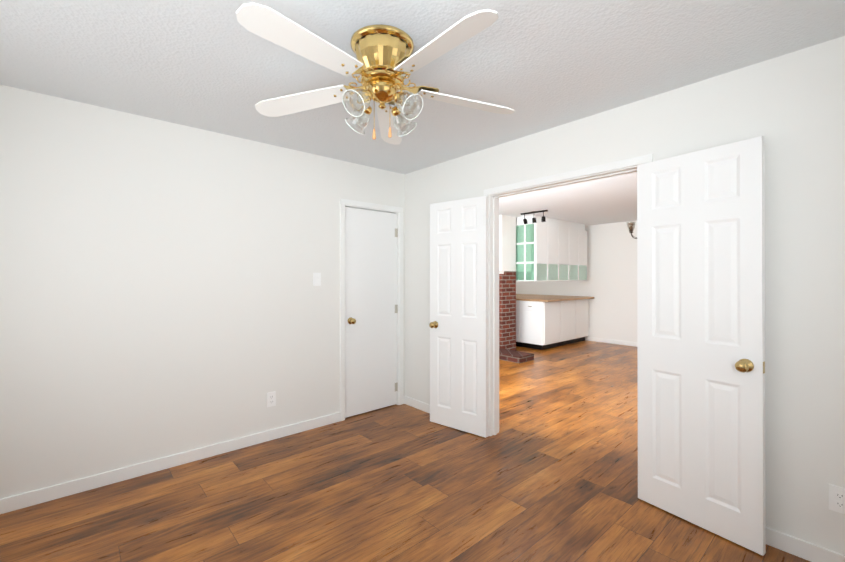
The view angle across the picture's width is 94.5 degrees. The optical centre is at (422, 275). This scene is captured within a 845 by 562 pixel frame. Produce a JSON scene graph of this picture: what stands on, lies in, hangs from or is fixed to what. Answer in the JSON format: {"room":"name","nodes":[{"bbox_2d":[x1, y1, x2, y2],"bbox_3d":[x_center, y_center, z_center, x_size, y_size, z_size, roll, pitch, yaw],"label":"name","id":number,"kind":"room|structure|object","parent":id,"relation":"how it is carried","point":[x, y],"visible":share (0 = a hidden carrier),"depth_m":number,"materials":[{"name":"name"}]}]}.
{"room":"empty bedroom","nodes":[
{"label":"empty bedroom","id":0,"kind":"room"},
{"bbox_2d":[0,85,404,498],"bbox_3d":[-1.528,0.135,3.069,3.460,2.440,0.120,0,0,-41],"label":"wall","id":1,"kind":"structure","parent":0,"point":[161,295],"depth_m":2.70,"materials":[{"name":"white paint"}]},
{"bbox_2d":[0,412,339,513],"bbox_3d":[-1.766,1.311,2.767,2.651,0.085,0.013,0,0,-41],"label":"baseboard","id":2,"kind":"structure","parent":1,"relation":"attached to","point":[23,500],"depth_m":2.67,"materials":[{"name":"white paint"}]},
{"bbox_2d":[267,391,275,406],"bbox_3d":[-1.247,1.020,3.226,0.072,0.117,0.010,0,0,-41],"label":"electrical outlet","id":3,"kind":"object","parent":1,"relation":"attached to","point":[271,398],"visible":1,"depth_m":3.22,"materials":[{"name":"white plastic"}]},
{"bbox_2d":[313,273,320,285],"bbox_3d":[-0.941,0.031,3.494,0.072,0.117,0.018,0,0,-41],"label":"switch plate","id":4,"kind":"object","parent":1,"relation":"attached to","point":[316,279],"visible":1,"depth_m":3.49,"materials":[{"name":"white plastic"}]},
{"bbox_2d":[345,207,397,417],"bbox_3d":[-0.513,0.348,3.925,0.635,2.000,0.171,0,0,-41],"label":"closet door","id":5,"kind":"structure","parent":1,"relation":"in","point":[371,312],"depth_m":3.90,"materials":[{"name":"white paint"}]},
{"bbox_2d":[340,198,402,420],"bbox_3d":[-0.534,0.341,3.943,0.660,2.035,0.122,0,0,-41],"label":"door frame","id":6,"kind":"structure","parent":1,"relation":"attached to","point":[371,209],"depth_m":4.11,"materials":[{"name":"white paint"}]},
{"bbox_2d":[0,340,810,561],"bbox_3d":[0.906,1.390,4.460,9.560,0.060,9.600,0,0,-41],"label":"floor","id":7,"kind":"structure","parent":0,"point":[548,472],"depth_m":2.37,"materials":[{"name":"brown wood"}]},
{"bbox_2d":[499,215,533,362],"bbox_3d":[1.055,0.151,7.233,0.800,2.438,2.320,0,0,-41],"label":"fireplace","id":8,"kind":"object","parent":7,"relation":"on","point":[507,289],"visible":0.29,"depth_m":6.92,"materials":[{"name":"brick"}]},
{"bbox_2d":[516,294,593,349],"bbox_3d":[2.216,0.907,8.359,1.785,0.935,2.120,0,0,-41],"label":"lower cabinet","id":9,"kind":"object","parent":7,"relation":"on","point":[543,322],"depth_m":7.44,"materials":[{"name":"white wood"}]},
{"bbox_2d":[0,0,844,225],"bbox_3d":[0.906,-1.110,4.470,9.560,0.060,9.600,0,0,-41],"label":"ceiling","id":10,"kind":"structure","parent":0,"point":[216,66],"depth_m":2.00,"materials":[{"name":"white paint"}]},
{"bbox_2d":[236,2,513,144],"bbox_3d":[-0.170,-0.862,1.789,1.338,0.456,1.306,0,0,-41],"label":"fan","id":11,"kind":"object","parent":10,"relation":"hanging from","point":[381,64],"visible":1,"depth_m":1.73,"materials":[{"name":"polished brass"},{"name":"clear glass"},{"name":"white paint"}]},
{"bbox_2d":[516,215,547,280],"bbox_3d":[1.988,-0.484,7.128,0.380,1.168,0.434,0,0,-41],"label":"upper cabinet","id":12,"kind":"object","parent":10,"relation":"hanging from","point":[531,238],"depth_m":6.98,"materials":[{"name":"white wood"}]},
{"bbox_2d":[521,210,547,223],"bbox_3d":[1.869,-0.976,6.555,0.102,0.190,0.501,0,0,-36],"label":"track light","id":13,"kind":"object","parent":10,"relation":"attached to","point":[543,219],"visible":1,"depth_m":6.53,"materials":[{"name":"black metal"}]},
{"bbox_2d":[548,218,559,280],"bbox_3d":[2.273,-0.483,7.379,0.380,1.168,0.434,0,0,-41],"label":"upper cabinet","id":14,"kind":"object","parent":10,"relation":"hanging from","point":[551,249],"depth_m":7.24,"materials":[{"name":"white wood"}]},
{"bbox_2d":[560,220,571,280],"bbox_3d":[2.559,-0.482,7.630,0.380,1.168,0.434,0,0,-41],"label":"upper cabinet","id":15,"kind":"object","parent":10,"relation":"hanging from","point":[565,227],"depth_m":7.53,"materials":[{"name":"white wood"}]},
{"bbox_2d":[568,221,579,280],"bbox_3d":[2.844,-0.481,7.881,0.380,1.168,0.434,0,0,-41],"label":"upper cabinet","id":16,"kind":"object","parent":10,"relation":"hanging from","point":[575,226],"depth_m":7.79,"materials":[{"name":"white wood"}]},
{"bbox_2d":[580,224,586,280],"bbox_3d":[3.129,-0.480,8.132,0.380,1.168,0.434,0,0,-41],"label":"upper cabinet","id":17,"kind":"object","parent":10,"relation":"hanging from","point":[583,234],"depth_m":7.99,"materials":[{"name":"white wood"}]},
{"bbox_2d":[627,222,636,238],"bbox_3d":[3.659,-0.825,6.414,0.596,0.496,0.615,0,0,-41],"label":"chandelier","id":18,"kind":"object","parent":10,"relation":"hanging from","point":[631,227],"visible":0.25,"depth_m":6.35,"materials":[{"name":"brown metal"}]},
{"bbox_2d":[516,221,636,341],"bbox_3d":[4.315,0.151,7.464,0.120,2.440,9.000,0,0,-41],"label":"wall","id":19,"kind":"structure","parent":0,"point":[609,285],"depth_m":7.97,"materials":[{"name":"white paint"}]},
{"bbox_2d":[585,336,636,346],"bbox_3d":[4.265,1.329,7.416,0.013,0.085,9.000,0,0,-41],"label":"baseboard","id":20,"kind":"structure","parent":19,"relation":"attached to","point":[628,343],"depth_m":7.91,"materials":[{"name":"white paint"}]},
{"bbox_2d":[405,36,844,554],"bbox_3d":[0.185,0.138,3.831,0.120,2.440,9.000,0,0,-41],"label":"wall","id":21,"kind":"structure","parent":0,"point":[789,108],"depth_m":1.94,"materials":[{"name":"white paint"}]},
{"bbox_2d":[403,395,429,412],"bbox_3d":[0.159,1.315,3.741,0.031,0.085,1.093,0,0,-41],"label":"baseboard","id":22,"kind":"structure","parent":21,"relation":"attached to","point":[425,407],"depth_m":4.00,"materials":[{"name":"white paint"}]},
{"bbox_2d":[429,196,487,437],"bbox_3d":[0.312,0.341,3.451,0.603,2.015,0.171,0,0,39],"label":"door","id":23,"kind":"structure","parent":21,"relation":"in","point":[458,324],"depth_m":3.42,"materials":[{"name":"white paint"}]},
{"bbox_2d":[484,154,652,435],"bbox_3d":[1.009,0.310,2.894,0.152,2.089,1.308,0,0,-41],"label":"door frame","id":24,"kind":"structure","parent":21,"relation":"attached to","point":[493,314],"depth_m":3.30,"materials":[{"name":"white paint"}]},
{"bbox_2d":[637,136,765,555],"bbox_3d":[1.479,0.336,2.135,0.171,2.015,0.603,0,0,-34],"label":"door","id":25,"kind":"structure","parent":21,"relation":"in","point":[701,319],"depth_m":2.08,"materials":[{"name":"white paint"}]},
{"bbox_2d":[766,527,844,561],"bbox_3d":[1.873,1.308,1.807,0.013,0.085,1.459,0,0,-41],"label":"baseboard","id":26,"kind":"structure","parent":21,"relation":"attached to","point":[801,548],"depth_m":1.87,"materials":[{"name":"white paint"}]},
{"bbox_2d":[829,484,844,513],"bbox_3d":[1.900,1.020,1.779,0.010,0.117,0.072,0,0,-41],"label":"electrical outlet","id":27,"kind":"object","parent":21,"relation":"attached to","point":[836,498],"visible":1,"depth_m":1.78,"materials":[{"name":"white plastic"}]}
]}

